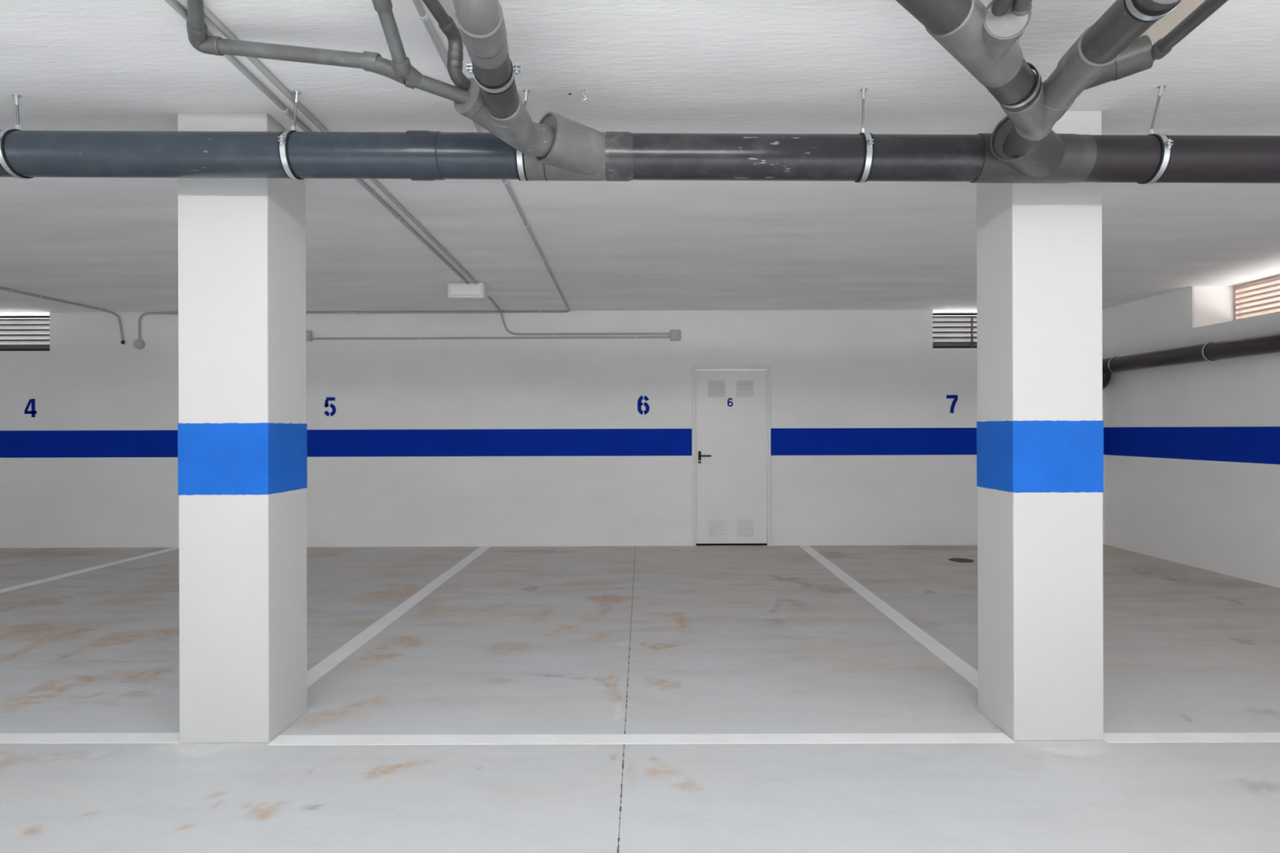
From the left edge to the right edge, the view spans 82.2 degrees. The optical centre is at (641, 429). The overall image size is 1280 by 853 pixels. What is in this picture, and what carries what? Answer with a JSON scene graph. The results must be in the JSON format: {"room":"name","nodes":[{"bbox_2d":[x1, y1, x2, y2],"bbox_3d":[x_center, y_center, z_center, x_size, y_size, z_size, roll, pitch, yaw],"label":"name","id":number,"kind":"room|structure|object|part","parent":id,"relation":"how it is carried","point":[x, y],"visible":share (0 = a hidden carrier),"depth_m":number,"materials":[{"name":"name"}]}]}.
{"room":"parking garage","nodes":[
{"label":"parking garage","id":0,"kind":"room"},
{"bbox_2d":[0,309,1104,547],"bbox_3d":[-1.825,-0.004,8.577,14.950,2.700,0.342,0,0,0],"label":"wall","id":1,"kind":"structure","parent":0,"point":[446,442],"depth_m":8.41,"materials":[{"name":"paint"}]},
{"bbox_2d":[0,315,49,351],"bbox_3d":[-7.459,-1.117,8.707,1.350,0.442,0.061,0,0,0],"label":"vent","id":2,"kind":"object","parent":1,"relation":"in","point":[17,333],"depth_m":8.70,"materials":[{"name":"black metal"}]},
{"bbox_2d":[24,399,36,417],"bbox_3d":[-7.004,-0.242,8.408,0.144,0.212,0.002,0,0,0],"label":"number","id":3,"kind":"object","parent":1,"relation":"attached to","point":[32,402],"visible":1,"depth_m":8.41,"materials":[{"name":"paint"}]},
{"bbox_2d":[0,287,124,344],"bbox_3d":[-6.079,-1.157,5.665,0.080,0.369,5.506,0,0,3],"label":"conduit","id":4,"kind":"object","parent":1,"relation":"attached to","point":[122,341],"visible":1,"depth_m":7.73,"materials":[{"name":"paint"}]},
{"bbox_2d":[133,339,145,349],"bbox_3d":[-5.744,-0.971,8.386,0.110,0.110,0.045,0,0,0],"label":"junction box","id":5,"kind":"object","parent":1,"relation":"attached to","point":[138,344],"visible":1,"depth_m":8.36,"materials":[{"name":"plastic"}]},
{"bbox_3d":[-5.744,-0.971,8.366,0.092,0.092,0.005,0,0,0],"label":"lid","id":6,"kind":"part","parent":5,"relation":"part of","materials":[{"name":"plastic"}]},
{"bbox_2d":[306,330,311,341],"bbox_3d":[-3.830,-1.066,8.382,0.124,0.124,0.052,0,0,0],"label":"junction box","id":7,"kind":"object","parent":1,"relation":"attached to","point":[308,333],"visible":0.5,"depth_m":8.36,"materials":[{"name":"plastic"}]},
{"bbox_3d":[-3.830,-1.066,8.360,0.102,0.102,0.008,0,0,0],"label":"lid","id":8,"kind":"part","parent":7,"relation":"part of","materials":[{"name":"plastic"}]},
{"bbox_2d":[324,397,336,416],"bbox_3d":[-3.570,-0.256,8.408,0.138,0.220,0.002,0,0,0],"label":"number","id":9,"kind":"object","parent":1,"relation":"attached to","point":[326,413],"visible":1,"depth_m":8.41,"materials":[{"name":"paint"}]},
{"bbox_2d":[312,336,670,340],"bbox_3d":[-1.700,-1.044,8.396,4.121,0.036,0.031,0,0,0],"label":"conduit","id":10,"kind":"object","parent":1,"relation":"attached to","point":[485,337],"visible":1,"depth_m":8.38,"materials":[{"name":"paint"}]},
{"bbox_2d":[488,296,670,335],"bbox_3d":[-0.627,-1.216,7.935,1.974,0.282,0.951,0,0,0],"label":"conduit","id":11,"kind":"object","parent":1,"relation":"attached to","point":[489,297],"visible":0.99,"depth_m":8.38,"materials":[{"name":"paint"}]},
{"bbox_2d":[637,395,649,414],"bbox_3d":[0.025,-0.277,8.408,0.140,0.223,0.002,0,0,0],"label":"number","id":12,"kind":"object","parent":1,"relation":"attached to","point":[640,403],"visible":1,"depth_m":8.41,"materials":[{"name":"paint"}]},
{"bbox_2d":[670,329,680,340],"bbox_3d":[0.390,-1.074,8.382,0.124,0.124,0.052,0,0,0],"label":"junction box","id":13,"kind":"object","parent":1,"relation":"attached to","point":[675,335],"visible":1,"depth_m":8.36,"materials":[{"name":"plastic"}]},
{"bbox_2d":[691,365,771,546],"bbox_3d":[1.032,0.305,8.437,0.902,2.063,0.142,0,0,0],"label":"door","id":14,"kind":"structure","parent":1,"relation":"in","point":[731,405],"depth_m":8.42,"materials":[{"name":"metal"}]},
{"bbox_3d":[0.670,0.322,8.415,0.034,0.140,0.010,0,0,0],"label":"handle","id":15,"kind":"part","parent":14,"relation":"part of","materials":[{"name":"black plastic"}]},
{"bbox_2d":[707,380,725,396],"bbox_3d":[0.865,-0.469,8.412,0.200,0.187,0.016,0,0,0],"label":"vent","id":16,"kind":"object","parent":14,"relation":"attached to","point":[715,388],"depth_m":8.42,"materials":[{"name":"metal"}]},
{"bbox_2d":[708,519,725,535],"bbox_3d":[0.873,1.127,8.412,0.200,0.187,0.016,0,0,0],"label":"vent","id":17,"kind":"object","parent":14,"relation":"attached to","point":[716,526],"depth_m":8.41,"materials":[{"name":"metal"}]},
{"bbox_2d":[736,380,753,396],"bbox_3d":[1.190,-0.469,8.412,0.200,0.187,0.016,0,0,0],"label":"vent","id":18,"kind":"object","parent":14,"relation":"attached to","point":[744,388],"depth_m":8.42,"materials":[{"name":"metal"}]},
{"bbox_2d":[736,519,754,535],"bbox_3d":[1.194,1.127,8.412,0.200,0.187,0.016,0,0,0],"label":"vent","id":19,"kind":"object","parent":14,"relation":"attached to","point":[744,526],"depth_m":8.41,"materials":[{"name":"metal"}]},
{"bbox_2d":[946,395,958,413],"bbox_3d":[3.565,-0.287,8.408,0.134,0.211,0.002,0,0,0],"label":"number","id":20,"kind":"object","parent":1,"relation":"attached to","point":[955,397],"visible":1,"depth_m":8.41,"materials":[{"name":"paint"}]},
{"bbox_2d":[932,313,977,348],"bbox_3d":[3.965,-1.151,8.701,1.250,0.442,0.074,0,0,0],"label":"window","id":21,"kind":"structure","parent":1,"relation":"in","point":[950,331],"depth_m":8.68,"materials":[{"name":"black metal"}]},
{"bbox_2d":[0,544,1279,852],"bbox_3d":[-1.691,1.405,1.404,15.210,0.120,15.408,0,0,0],"label":"floor","id":22,"kind":"structure","parent":0,"point":[698,639],"depth_m":3.46,"materials":[{"name":"concrete"}]},
{"bbox_2d":[0,547,178,593],"bbox_3d":[-5.365,1.356,5.828,0.118,0.002,5.154,0,0,1],"label":"parking line","id":23,"kind":"object","parent":22,"relation":"on","point":[36,582],"visible":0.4,"depth_m":7.00,"materials":[{"name":"paint"}]},
{"bbox_2d":[0,733,179,743],"bbox_3d":[-4.239,1.352,3.195,4.513,0.002,0.104,0,0,0],"label":"parking line","id":24,"kind":"object","parent":22,"relation":"on","point":[5,738],"visible":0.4,"depth_m":3.19,"materials":[{"name":"paint"}]},
{"bbox_2d":[177,113,306,742],"bbox_3d":[-1.791,-0.005,3.321,0.387,2.700,0.365,0,0,0],"label":"column","id":25,"kind":"structure","parent":22,"relation":"on","point":[242,425],"depth_m":3.14,"materials":[{"name":"paint"}]},
{"bbox_2d":[306,546,491,688],"bbox_3d":[-1.789,1.345,5.813,0.118,0.002,5.182,0,0,0],"label":"parking line","id":26,"kind":"object","parent":22,"relation":"on","point":[320,669],"visible":0.64,"depth_m":5.04,"materials":[{"name":"paint"}]},
{"bbox_2d":[267,733,1015,745],"bbox_3d":[0.001,1.339,3.169,3.182,0.002,0.099,0,0,0],"label":"parking line","id":27,"kind":"object","parent":22,"relation":"on","point":[877,738],"visible":1,"depth_m":3.17,"materials":[{"name":"paint"}]},
{"bbox_2d":[798,545,977,688],"bbox_3d":[1.819,1.334,5.813,0.118,0.002,5.182,0,0,1],"label":"parking line","id":28,"kind":"object","parent":22,"relation":"on","point":[961,667],"visible":0.64,"depth_m":5.00,"materials":[{"name":"paint"}]},
{"bbox_2d":[948,558,974,562],"bbox_3d":[3.241,1.329,7.428,0.240,0.009,0.240,0,0,0],"label":"floor drain","id":29,"kind":"object","parent":22,"relation":"on","point":[958,560],"visible":1,"depth_m":7.41,"materials":[{"name":"metal"}]},
{"bbox_2d":[976,110,1103,740],"bbox_3d":[1.784,-0.015,3.309,0.388,2.700,0.340,0,0,0],"label":"column","id":30,"kind":"structure","parent":22,"relation":"on","point":[1040,422],"depth_m":3.14,"materials":[{"name":"paint"}]},
{"bbox_2d":[1103,732,1279,742],"bbox_3d":[3.639,1.329,3.167,3.309,0.002,0.095,0,0,0],"label":"parking line","id":31,"kind":"object","parent":22,"relation":"on","point":[1271,736],"visible":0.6,"depth_m":3.17,"materials":[{"name":"paint"}]},
{"bbox_2d":[0,0,1279,315],"bbox_3d":[-1.699,-1.455,1.404,15.210,0.200,15.408,0,0,0],"label":"ceiling","id":32,"kind":"structure","parent":0,"point":[642,66],"depth_m":3.35,"materials":[{"name":"paint"}]},
{"bbox_2d":[0,93,33,178],"bbox_3d":[-2.520,-1.185,2.961,0.039,0.332,0.205,0,0,0],"label":"hanger","id":33,"kind":"object","parent":32,"relation":"hanging from","point":[4,163],"visible":0.59,"depth_m":2.92,"materials":[{"name":"metal"}]},
{"bbox_3d":[-2.523,-1.284,2.966,0.015,0.133,0.009,0,0,-41],"label":"threaded rod","id":34,"kind":"part","parent":33,"relation":"part of","materials":[{"name":"metal"}]},
{"bbox_2d":[277,90,303,180],"bbox_3d":[-1.393,-1.183,2.948,0.053,0.347,0.205,0,0,0],"label":"hanger","id":35,"kind":"object","parent":32,"relation":"hanging from","point":[283,138],"visible":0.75,"depth_m":2.89,"materials":[{"name":"metal"}]},
{"bbox_3d":[-1.391,-1.281,2.948,0.032,0.148,0.009,0,0,35],"label":"threaded rod","id":36,"kind":"part","parent":35,"relation":"part of","materials":[{"name":"metal"}]},
{"bbox_2d":[0,111,1279,183],"bbox_3d":[-1.966,-1.108,2.881,14.386,0.346,0.352,0,0,1],"label":"drain pipe","id":37,"kind":"object","parent":35,"relation":"hanging from","point":[579,152],"visible":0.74,"depth_m":2.87,"materials":[{"name":"plastic"}]},
{"bbox_2d":[533,111,605,174],"bbox_3d":[-0.267,-1.104,2.863,0.267,0.199,0.187,0,0,-38],"label":"socket","id":38,"kind":"object","parent":37,"relation":"attached to","point":[577,148],"depth_m":2.81,"materials":[{"name":"grey plastic"}]},
{"bbox_2d":[989,115,1064,177],"bbox_3d":[1.499,-1.088,2.828,0.289,0.198,0.189,0,0,-42],"label":"socket","id":39,"kind":"object","parent":37,"relation":"attached to","point":[1047,160],"depth_m":2.80,"materials":[{"name":"plastic"}]},
{"bbox_2d":[164,0,469,284],"bbox_3d":[-1.493,-1.343,2.919,0.031,0.031,7.841,0,0,-2],"label":"conduit","id":40,"kind":"object","parent":32,"relation":"attached to","point":[174,4],"visible":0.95,"depth_m":3.07,"materials":[{"name":"paint"}]},
{"bbox_2d":[186,0,470,103],"bbox_3d":[-1.028,-1.234,2.351,0.921,0.288,0.260,0,0,-2],"label":"pipe","id":41,"kind":"object","parent":32,"relation":"attached to","point":[197,28],"visible":0.95,"depth_m":2.40,"materials":[{"name":"grey plastic"}]},
{"bbox_2d":[186,19,207,39],"bbox_3d":[-1.444,-1.301,2.383,0.058,0.063,0.045,0,0,-29],"label":"socket","id":42,"kind":"object","parent":41,"relation":"attached to","point":[198,31],"depth_m":2.37,"materials":[{"name":"grey plastic"}]},
{"bbox_2d":[208,35,223,55],"bbox_3d":[-1.406,-1.273,2.436,0.032,0.060,0.059,0,0,0],"label":"socket","id":43,"kind":"object","parent":41,"relation":"attached to","point":[215,42],"depth_m":2.41,"materials":[{"name":"grey plastic"}]},
{"bbox_2d":[360,50,382,71],"bbox_3d":[-0.881,-1.202,2.401,0.058,0.065,0.061,0,0,0],"label":"socket","id":44,"kind":"object","parent":41,"relation":"attached to","point":[371,61],"depth_m":2.38,"materials":[{"name":"grey plastic"}]},
{"bbox_2d":[371,0,422,88],"bbox_3d":[-0.775,-1.236,2.290,0.077,0.235,0.294,0,0,10],"label":"pipe","id":45,"kind":"object","parent":41,"relation":"attached to","point":[402,68],"visible":1,"depth_m":2.30,"materials":[{"name":"grey plastic"}]},
{"bbox_2d":[371,0,392,12],"bbox_3d":[-0.785,-1.306,2.194,0.060,0.096,0.100,0,0,0],"label":"socket","id":46,"kind":"object","parent":45,"relation":"attached to","point":[380,6],"depth_m":2.20,"materials":[{"name":"grey plastic"}]},
{"bbox_2d":[391,57,411,76],"bbox_3d":[-0.770,-1.168,2.360,0.061,0.068,0.066,0,0,0],"label":"socket","id":47,"kind":"object","parent":45,"relation":"attached to","point":[402,66],"depth_m":2.34,"materials":[{"name":"grey plastic"}]},
{"bbox_2d":[404,80,415,88],"bbox_3d":[-0.754,-1.150,2.404,0.040,0.063,0.059,0,0,-22],"label":"socket","id":48,"kind":"object","parent":45,"relation":"attached to","point":[411,84],"depth_m":2.39,"materials":[{"name":"grey plastic"}]},
{"bbox_2d":[204,5,477,284],"bbox_3d":[-1.417,-1.343,2.904,0.031,0.031,7.810,0,0,-1],"label":"conduit","id":49,"kind":"object","parent":32,"relation":"attached to","point":[208,15],"visible":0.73,"depth_m":3.04,"materials":[{"name":"paint"}]},
{"bbox_2d":[137,0,569,339],"bbox_3d":[-3.195,-1.191,3.703,5.123,0.325,9.407,0,0,0],"label":"conduit","id":50,"kind":"object","parent":32,"relation":"attached to","point":[423,15],"visible":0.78,"depth_m":5.25,"materials":[{"name":"paint"}]},
{"bbox_2d":[447,282,488,301],"bbox_3d":[-1.619,-1.283,6.840,0.334,0.145,0.200,0,0,0],"label":"lamp","id":51,"kind":"object","parent":32,"relation":"attached to","point":[456,291],"visible":0.99,"depth_m":6.75,"materials":[{"name":"plastic"}]},
{"bbox_2d":[449,283,481,294],"bbox_3d":[-1.617,-1.290,6.747,0.294,0.107,0.014,0,0,0],"label":"diffuser","id":52,"kind":"object","parent":51,"relation":"attached to","point":[455,288],"depth_m":6.74,"materials":[{"name":"plastic"}]},
{"bbox_2d":[466,57,520,94],"bbox_3d":[-0.459,-1.203,2.280,0.164,0.312,0.054,0,0,0],"label":"clamp","id":53,"kind":"object","parent":32,"relation":"hanging from","point":[504,87],"visible":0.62,"depth_m":2.27,"materials":[{"name":"metal"}]},
{"bbox_2d":[452,0,554,157],"bbox_3d":[-0.471,-1.194,2.286,0.333,0.341,1.128,0,0,0],"label":"pipe","id":54,"kind":"object","parent":53,"relation":"hanging from","point":[481,24],"visible":0.96,"depth_m":2.32,"materials":[{"name":"plastic"}]},
{"bbox_2d":[422,0,471,90],"bbox_3d":[-0.633,-1.249,2.318,0.060,0.229,0.338,0,0,14],"label":"pipe","id":55,"kind":"object","parent":54,"relation":"attached to","point":[447,25],"visible":1,"depth_m":2.38,"materials":[{"name":"plastic"}]},
{"bbox_2d":[438,16,456,35],"bbox_3d":[-0.621,-1.294,2.348,0.050,0.054,0.039,0,0,16],"label":"socket","id":56,"kind":"object","parent":55,"relation":"attached to","point":[448,27],"depth_m":2.33,"materials":[{"name":"plastic"}]},
{"bbox_2d":[447,58,462,70],"bbox_3d":[-0.614,-1.198,2.415,0.052,0.033,0.053,0,0,0],"label":"socket","id":57,"kind":"object","parent":55,"relation":"attached to","point":[452,64],"depth_m":2.40,"materials":[{"name":"plastic"}]},
{"bbox_2d":[447,49,462,62],"bbox_3d":[-0.611,-1.226,2.410,0.052,0.036,0.053,0,0,0],"label":"socket","id":58,"kind":"object","parent":55,"relation":"attached to","point":[453,55],"depth_m":2.39,"materials":[{"name":"plastic"}]},
{"bbox_2d":[454,4,506,57],"bbox_3d":[-0.434,-1.101,1.996,0.125,0.129,0.122,0,0,-5],"label":"socket","id":59,"kind":"object","parent":54,"relation":"attached to","point":[490,41],"depth_m":1.97,"materials":[{"name":"grey plastic"}]},
{"bbox_2d":[466,40,508,69],"bbox_3d":[-0.443,-1.104,2.099,0.119,0.120,0.066,0,0,-5],"label":"socket","id":60,"kind":"object","parent":54,"relation":"attached to","point":[495,61],"depth_m":2.10,"materials":[{"name":"grey plastic"}]},
{"bbox_2d":[491,111,532,142],"bbox_3d":[-0.458,-1.089,2.561,0.125,0.131,0.122,0,0,8],"label":"socket","id":61,"kind":"object","parent":54,"relation":"attached to","point":[520,130],"depth_m":2.55,"materials":[{"name":"grey plastic"}]},
{"bbox_2d":[514,88,529,181],"bbox_3d":[-0.470,-1.179,2.945,0.048,0.357,0.190,0,0,0],"label":"hanger","id":62,"kind":"object","parent":32,"relation":"hanging from","point":[519,156],"visible":0.47,"depth_m":2.89,"materials":[{"name":"metal"}]},
{"bbox_2d":[581,88,586,100],"bbox_3d":[-0.229,-1.338,2.938,0.023,0.043,0.016,0,0,0],"label":"ceiling hook","id":63,"kind":"object","parent":32,"relation":"attached to","point":[582,90],"visible":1,"depth_m":2.94,"materials":[{"name":"metal"}]},
{"bbox_2d":[854,87,874,182],"bbox_3d":[0.884,-1.175,2.922,0.040,0.372,0.205,0,0,0],"label":"hanger","id":64,"kind":"object","parent":32,"relation":"hanging from","point":[868,136],"visible":0.71,"depth_m":2.86,"materials":[{"name":"metal"}]},
{"bbox_3d":[0.886,-1.274,2.931,0.017,0.173,0.009,0,0,-36],"label":"threaded rod","id":65,"kind":"part","parent":64,"relation":"part of","materials":[{"name":"metal"}]},
{"bbox_2d":[987,39,1041,108],"bbox_3d":[1.222,-1.210,2.408,0.159,0.307,0.044,0,0,43],"label":"clamp","id":66,"kind":"object","parent":32,"relation":"hanging from","point":[1036,89],"visible":0.51,"depth_m":2.37,"materials":[{"name":"metal"}]},
{"bbox_2d":[895,0,1053,158],"bbox_3d":[1.075,-1.105,2.222,0.275,0.198,1.384,0,0,39],"label":"pipe","id":67,"kind":"object","parent":66,"relation":"hanging from","point":[984,42],"visible":0.84,"depth_m":2.09,"materials":[{"name":"plastic"}]},
{"bbox_2d":[991,0,1013,16],"bbox_3d":[0.957,-1.149,1.905,0.052,0.056,0.220,0,0,13],"label":"pipe","id":68,"kind":"object","parent":67,"relation":"attached to","point":[999,7],"visible":1,"depth_m":1.97,"materials":[{"name":"plastic"}]},
{"bbox_2d":[1011,0,1032,16],"bbox_3d":[0.999,-1.146,1.905,0.055,0.060,0.220,0,0,20],"label":"pipe","id":69,"kind":"object","parent":67,"relation":"attached to","point":[1020,7],"visible":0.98,"depth_m":1.97,"materials":[{"name":"grey plastic"}]},
{"bbox_2d":[1000,81,1044,126],"bbox_3d":[1.301,-1.115,2.485,0.133,0.143,0.128,0,0,42],"label":"socket","id":70,"kind":"object","parent":67,"relation":"attached to","point":[1032,114],"depth_m":2.46,"materials":[{"name":"grey plastic"}]},
{"bbox_2d":[1011,123,1049,144],"bbox_3d":[1.406,-1.085,2.646,0.126,0.126,0.062,0,0,0],"label":"socket","id":71,"kind":"object","parent":67,"relation":"attached to","point":[1018,136],"depth_m":2.63,"materials":[{"name":"plastic"}]},
{"bbox_2d":[1123,0,1181,22],"bbox_3d":[1.283,-1.200,1.851,0.146,0.327,0.051,0,0,8],"label":"clamp","id":72,"kind":"object","parent":32,"relation":"hanging from","point":[1132,7],"visible":0.95,"depth_m":1.85,"materials":[{"name":"metal"}]},
{"bbox_2d":[1040,0,1179,132],"bbox_3d":[1.435,-1.136,2.194,0.306,0.194,0.850,0,0,8],"label":"pipe","id":73,"kind":"object","parent":72,"relation":"hanging from","point":[1112,48],"visible":0.91,"depth_m":2.19,"materials":[{"name":"grey plastic"}]},
{"bbox_2d":[1040,80,1075,123],"bbox_3d":[1.395,-1.117,2.490,0.128,0.134,0.103,0,0,0],"label":"socket","id":74,"kind":"object","parent":73,"relation":"attached to","point":[1052,113],"depth_m":2.46,"materials":[{"name":"grey plastic"}]},
{"bbox_2d":[1151,0,1227,60],"bbox_3d":[1.562,-1.162,2.051,0.056,0.060,0.512,0,0,8],"label":"pipe","id":75,"kind":"object","parent":73,"relation":"attached to","point":[1162,46],"visible":0.99,"depth_m":2.10,"materials":[{"name":"plastic"}]},
{"bbox_2d":[1151,38,1172,59],"bbox_3d":[1.592,-1.167,2.248,0.050,0.051,0.039,0,0,9],"label":"socket","id":76,"kind":"object","parent":75,"relation":"attached to","point":[1157,51],"depth_m":2.23,"materials":[{"name":"plastic"}]},
{"bbox_2d":[1137,84,1173,184],"bbox_3d":[2.045,-1.173,2.908,0.079,0.388,0.205,0,0,0],"label":"hanger","id":77,"kind":"object","parent":32,"relation":"hanging from","point":[1166,143],"visible":0.7,"depth_m":2.85,"materials":[{"name":"metal"}]},
{"bbox_3d":[2.047,-1.271,2.915,0.054,0.189,0.009,0,0,0],"label":"threaded rod","id":78,"kind":"part","parent":77,"relation":"part of","materials":[{"name":"metal"}]},
{"bbox_2d":[1139,0,1204,43],"bbox_3d":[1.718,-1.363,2.243,0.215,0.007,0.685,0,0,0],"label":"ceiling patch","id":79,"kind":"structure","parent":32,"relation":"attached to","point":[1162,27],"depth_m":2.44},
{"bbox_2d":[1104,286,1279,588],"bbox_3d":[5.509,-0.026,1.054,0.402,2.700,14.708,0,0,0],"label":"wall","id":80,"kind":"structure","parent":0,"point":[1192,451],"depth_m":7.09,"materials":[{"name":"paint"}]},
{"bbox_2d":[1107,355,1119,373],"bbox_3d":[5.208,-0.707,8.016,0.200,0.210,0.034,0,0,0],"label":"clamp","id":81,"kind":"object","parent":80,"relation":"attached to","point":[1110,359],"visible":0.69,"depth_m":8.01,"materials":[{"name":"metal"}]},
{"bbox_2d":[1201,339,1215,363],"bbox_3d":[5.208,-0.707,6.674,0.200,0.210,0.034,0,0,0],"label":"clamp","id":82,"kind":"object","parent":80,"relation":"attached to","point":[1203,355],"visible":0.65,"depth_m":6.67,"materials":[{"name":"metal"}]},
{"bbox_2d":[1102,332,1279,389],"bbox_3d":[5.085,-0.603,5.973,0.385,0.373,4.746,0,0,0],"label":"pipe","id":83,"kind":"object","parent":82,"relation":"attached to","point":[1269,343],"visible":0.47,"depth_m":6.82,"materials":[{"name":"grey plastic"}]},
{"bbox_2d":[1193,275,1279,328],"bbox_3d":[5.543,-1.175,6.188,0.448,0.403,1.750,0,0,0],"label":"window","id":84,"kind":"structure","parent":80,"relation":"in","point":[1223,304],"depth_m":7.04,"materials":[{"name":"beige metal"}]},
{"bbox_3d":[5.731,-1.176,6.188,0.070,0.403,1.750,0,0,0],"label":"frame","id":85,"kind":"part","parent":84,"relation":"part of","materials":[{"name":"beige metal"}]}
]}

